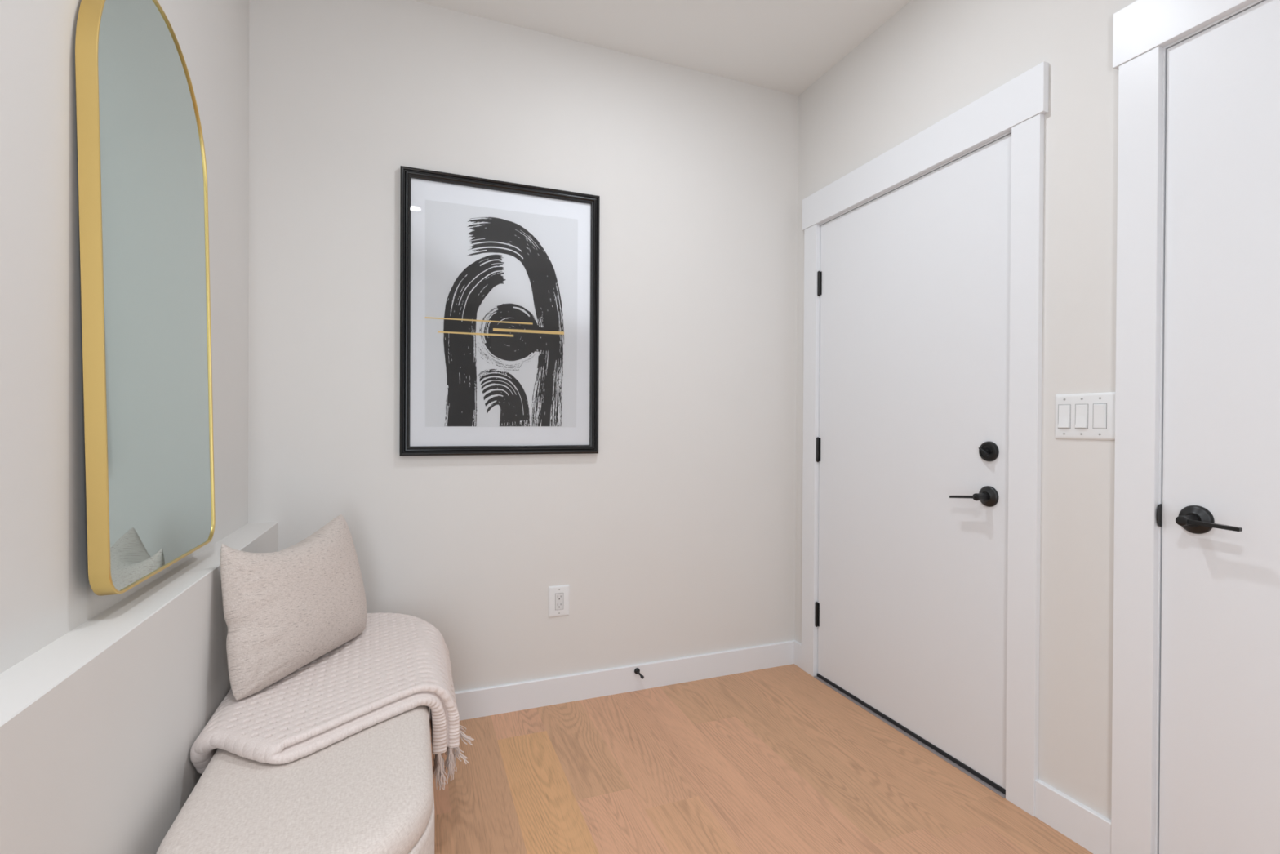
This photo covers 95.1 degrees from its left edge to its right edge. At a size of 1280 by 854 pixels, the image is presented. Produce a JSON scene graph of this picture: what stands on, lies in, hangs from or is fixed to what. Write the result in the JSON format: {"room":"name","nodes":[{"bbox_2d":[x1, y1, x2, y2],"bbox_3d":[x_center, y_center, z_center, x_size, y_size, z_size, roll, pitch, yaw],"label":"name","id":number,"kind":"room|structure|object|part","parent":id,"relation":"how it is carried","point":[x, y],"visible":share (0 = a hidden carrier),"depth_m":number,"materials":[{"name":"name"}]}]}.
{"room":"entryway","nodes":[
{"label":"entryway","id":0,"kind":"room"},
{"bbox_2d":[0,0,278,853],"bbox_3d":[-0.387,-0.216,-0.615,0.284,2.735,5.600,0,0,-21],"label":"wall","id":1,"kind":"structure","parent":0,"point":[105,700],"depth_m":0.94,"materials":[{"name":"paint"}]},
{"bbox_2d":[75,0,215,595],"bbox_3d":[-1.021,-0.299,1.244,0.052,1.186,0.567,0,0,-21],"label":"wall mirror","id":2,"kind":"object","parent":1,"relation":"attached to","point":[143,189],"visible":1,"depth_m":1.14,"materials":[{"name":"gold metal"}]},
{"bbox_2d":[248,0,798,691],"bbox_3d":[-0.343,-0.232,2.469,2.590,2.735,0.120,0,0,-21],"label":"wall","id":3,"kind":"structure","parent":0,"point":[675,538],"depth_m":2.38,"materials":[{"name":"paint"}]},
{"bbox_2d":[399,165,599,456],"bbox_3d":[-0.533,-0.428,2.315,0.770,1.075,0.027,0,0,-21],"label":"framed picture","id":4,"kind":"object","parent":3,"relation":"attached to","point":[500,280],"visible":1,"depth_m":2.31,"materials":[{"name":"black wood"}]},
{"bbox_2d":[425,200,577,427],"bbox_3d":[-0.536,-0.429,2.317,0.593,0.861,0.001,0,0,-21],"label":"art print","id":5,"kind":"object","parent":4,"relation":"attached to","point":[501,281],"depth_m":2.31,"materials":[{"name":"black"}]},
{"bbox_2d":[548,584,569,617],"bbox_3d":[-0.333,0.717,2.411,0.088,0.127,0.007,0,0,-21],"label":"power outlet","id":6,"kind":"object","parent":3,"relation":"attached to","point":[558,595],"visible":1,"depth_m":2.41,"materials":[{"name":"white plastic"}]},
{"bbox_2d":[555,592,563,609],"bbox_3d":[-0.333,0.717,2.411,0.033,0.067,0.006,0,0,-21],"label":"receptacle","id":7,"kind":"object","parent":6,"relation":"attached to","point":[558,596],"depth_m":2.41,"materials":[{"name":"white plastic"}]},
{"bbox_2d":[429,640,795,720],"bbox_3d":[-0.252,1.081,2.441,2.152,0.109,0.014,0,0,-21],"label":"baseboard","id":8,"kind":"structure","parent":3,"relation":"attached to","point":[530,694],"depth_m":2.49,"materials":[{"name":"white paint"}]},
{"bbox_2d":[634,667,644,678],"bbox_3d":[-0.001,1.052,2.493,0.025,0.025,0.070,0,0,-21],"label":"door stop","id":9,"kind":"object","parent":3,"relation":"attached to","point":[637,670],"visible":1,"depth_m":2.51,"materials":[{"name":"black metal"}]},
{"bbox_2d":[413,0,911,95],"bbox_3d":[0.692,-1.630,-0.197,2.590,0.100,5.820,0,0,-21],"label":"ceiling","id":10,"kind":"structure","parent":0,"point":[784,46],"depth_m":2.34,"materials":[{"name":"white paint"}]},
{"bbox_2d":[430,663,1093,853],"bbox_3d":[0.724,1.155,-0.176,2.458,0.001,5.600,0,0,-21],"label":"floor","id":11,"kind":"structure","parent":0,"point":[774,760],"depth_m":1.88,"materials":[{"name":"brown wood"}]},
{"bbox_2d":[155,705,434,853],"bbox_3d":[-0.750,0.908,1.432,0.443,0.461,1.208,0,0,-21],"label":"upholstered bench","id":12,"kind":"object","parent":11,"relation":"on","point":[371,790],"visible":0.48,"depth_m":1.07,"materials":[{"name":"white fabric"}]},
{"bbox_2d":[190,612,474,790],"bbox_3d":[-0.782,0.780,1.628,0.595,0.295,0.903,0,0,-21],"label":"throw blanket","id":13,"kind":"object","parent":12,"relation":"on","point":[399,663],"visible":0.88,"depth_m":1.42,"materials":[{"name":"fabric"}]},
{"bbox_2d":[220,514,366,700],"bbox_3d":[-0.912,0.453,1.607,0.171,0.352,0.528,0,0,6],"label":"throw pillow","id":14,"kind":"object","parent":13,"relation":"on","point":[286,609],"visible":1,"depth_m":1.47,"materials":[{"name":"fabric"}]},
{"bbox_2d":[813,675,1005,798],"bbox_3d":[1.023,1.142,2.264,0.140,0.003,0.925,0,0,-21],"label":"threshold","id":15,"kind":"object","parent":11,"relation":"on","point":[873,713],"visible":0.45,"depth_m":2.12,"materials":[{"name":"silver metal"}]},
{"bbox_2d":[795,0,1136,819],"bbox_3d":[1.821,-0.208,0.239,0.120,2.735,5.600,0,0,-21],"label":"wall","id":16,"kind":"structure","parent":0,"point":[931,60],"depth_m":1.68,"materials":[{"name":"paint"}]},
{"bbox_2d":[794,640,801,668],"bbox_3d":[0.759,1.085,2.790,0.014,0.109,0.064,0,0,-21],"label":"baseboard","id":17,"kind":"structure","parent":16,"relation":"attached to","point":[797,646],"depth_m":2.79,"materials":[{"name":"white paint"}]},
{"bbox_2d":[814,133,1011,794],"bbox_3d":[0.972,0.114,2.242,0.108,2.054,0.928,0,0,-21],"label":"door","id":18,"kind":"structure","parent":16,"relation":"in","point":[913,280],"depth_m":2.12,"materials":[{"name":"white paint"}]},
{"bbox_3d":[1.070,0.224,1.910,0.046,0.027,0.113,0,0,-21],"label":"lever handle","id":19,"kind":"part","parent":18,"relation":"part of","materials":[{"name":"black metal"}]},
{"bbox_2d":[801,61,1048,816],"bbox_3d":[1.028,0.040,2.259,0.142,2.209,1.132,0,0,-21],"label":"trim","id":20,"kind":"structure","parent":16,"relation":"attached to","point":[1017,108],"depth_m":1.78,"materials":[{"name":"white paint"}]},
{"bbox_3d":[0.790,0.108,2.713,0.019,2.065,0.088,0,0,-21],"label":"casing","id":21,"kind":"part","parent":20,"relation":"part of","materials":[{"name":"white paint"}]},
{"bbox_3d":[0.978,-0.993,2.232,0.022,0.144,1.132,0,0,-21],"label":"head casing","id":22,"kind":"part","parent":20,"relation":"part of","materials":[{"name":"white paint"}]},
{"bbox_3d":[1.157,0.115,1.762,0.019,2.065,0.088,0,0,-21],"label":"casing","id":23,"kind":"part","parent":20,"relation":"part of","materials":[{"name":"white paint"}]},
{"bbox_2d":[1035,778,1111,853],"bbox_3d":[1.207,1.094,1.632,0.014,0.109,0.204,0,0,-21],"label":"baseboard","id":24,"kind":"structure","parent":16,"relation":"attached to","point":[1081,824],"depth_m":1.62,"materials":[{"name":"white paint"}]},
{"bbox_2d":[1054,391,1115,439],"bbox_3d":[1.221,-0.029,1.609,0.012,0.127,0.162,0,0,-21],"label":"light switch","id":25,"kind":"object","parent":16,"relation":"attached to","point":[1091,415],"visible":1,"depth_m":1.60,"materials":[{"name":"white plastic"}]},
{"bbox_2d":[1057,404,1070,428],"bbox_3d":[1.204,-0.029,1.659,0.006,0.067,0.033,0,0,-21],"label":"switch","id":26,"kind":"object","parent":25,"relation":"attached to","point":[1064,411],"depth_m":1.66,"materials":[{"name":"white plastic"}]},
{"bbox_2d":[1075,404,1088,428],"bbox_3d":[1.220,-0.029,1.616,0.006,0.067,0.033,0,0,-21],"label":"switch","id":27,"kind":"object","parent":25,"relation":"attached to","point":[1081,410],"depth_m":1.61,"materials":[{"name":"white plastic"}]},
{"bbox_2d":[1093,403,1106,428],"bbox_3d":[1.237,-0.029,1.573,0.006,0.067,0.033,0,0,-21],"label":"switch","id":28,"kind":"object","parent":25,"relation":"attached to","point":[1100,410],"depth_m":1.57,"materials":[{"name":"white plastic"}]},
{"bbox_2d":[1111,0,1266,853],"bbox_3d":[1.475,0.038,1.102,0.142,2.228,0.987,0,0,-21],"label":"trim","id":29,"kind":"structure","parent":16,"relation":"attached to","point":[1144,31],"depth_m":1.47,"materials":[{"name":"white paint"}]},
{"bbox_3d":[1.262,0.106,1.490,0.019,2.087,0.088,0,0,-21],"label":"casing","id":30,"kind":"part","parent":29,"relation":"part of","materials":[{"name":"white paint"}]},
{"bbox_3d":[1.282,0.218,1.446,0.016,0.057,0.002,0,0,-21],"label":"strike plate","id":31,"kind":"part","parent":29,"relation":"part of","materials":[{"name":"black metal"}]},
{"bbox_3d":[1.425,-1.005,1.075,0.022,0.142,0.987,0,0,-21],"label":"head casing","id":32,"kind":"part","parent":29,"relation":"part of","materials":[{"name":"white paint"}]},
{"bbox_2d":[1159,0,1279,853],"bbox_3d":[1.418,0.107,1.081,0.096,2.067,0.772,0,0,-21],"label":"door","id":33,"kind":"structure","parent":16,"relation":"in","point":[1220,781],"depth_m":1.34,"materials":[{"name":"white paint"}]},
{"bbox_3d":[1.295,0.219,1.328,0.046,0.024,0.113,0,0,-21],"label":"lever handle","id":34,"kind":"part","parent":33,"relation":"part of","materials":[{"name":"black metal"}]}
]}

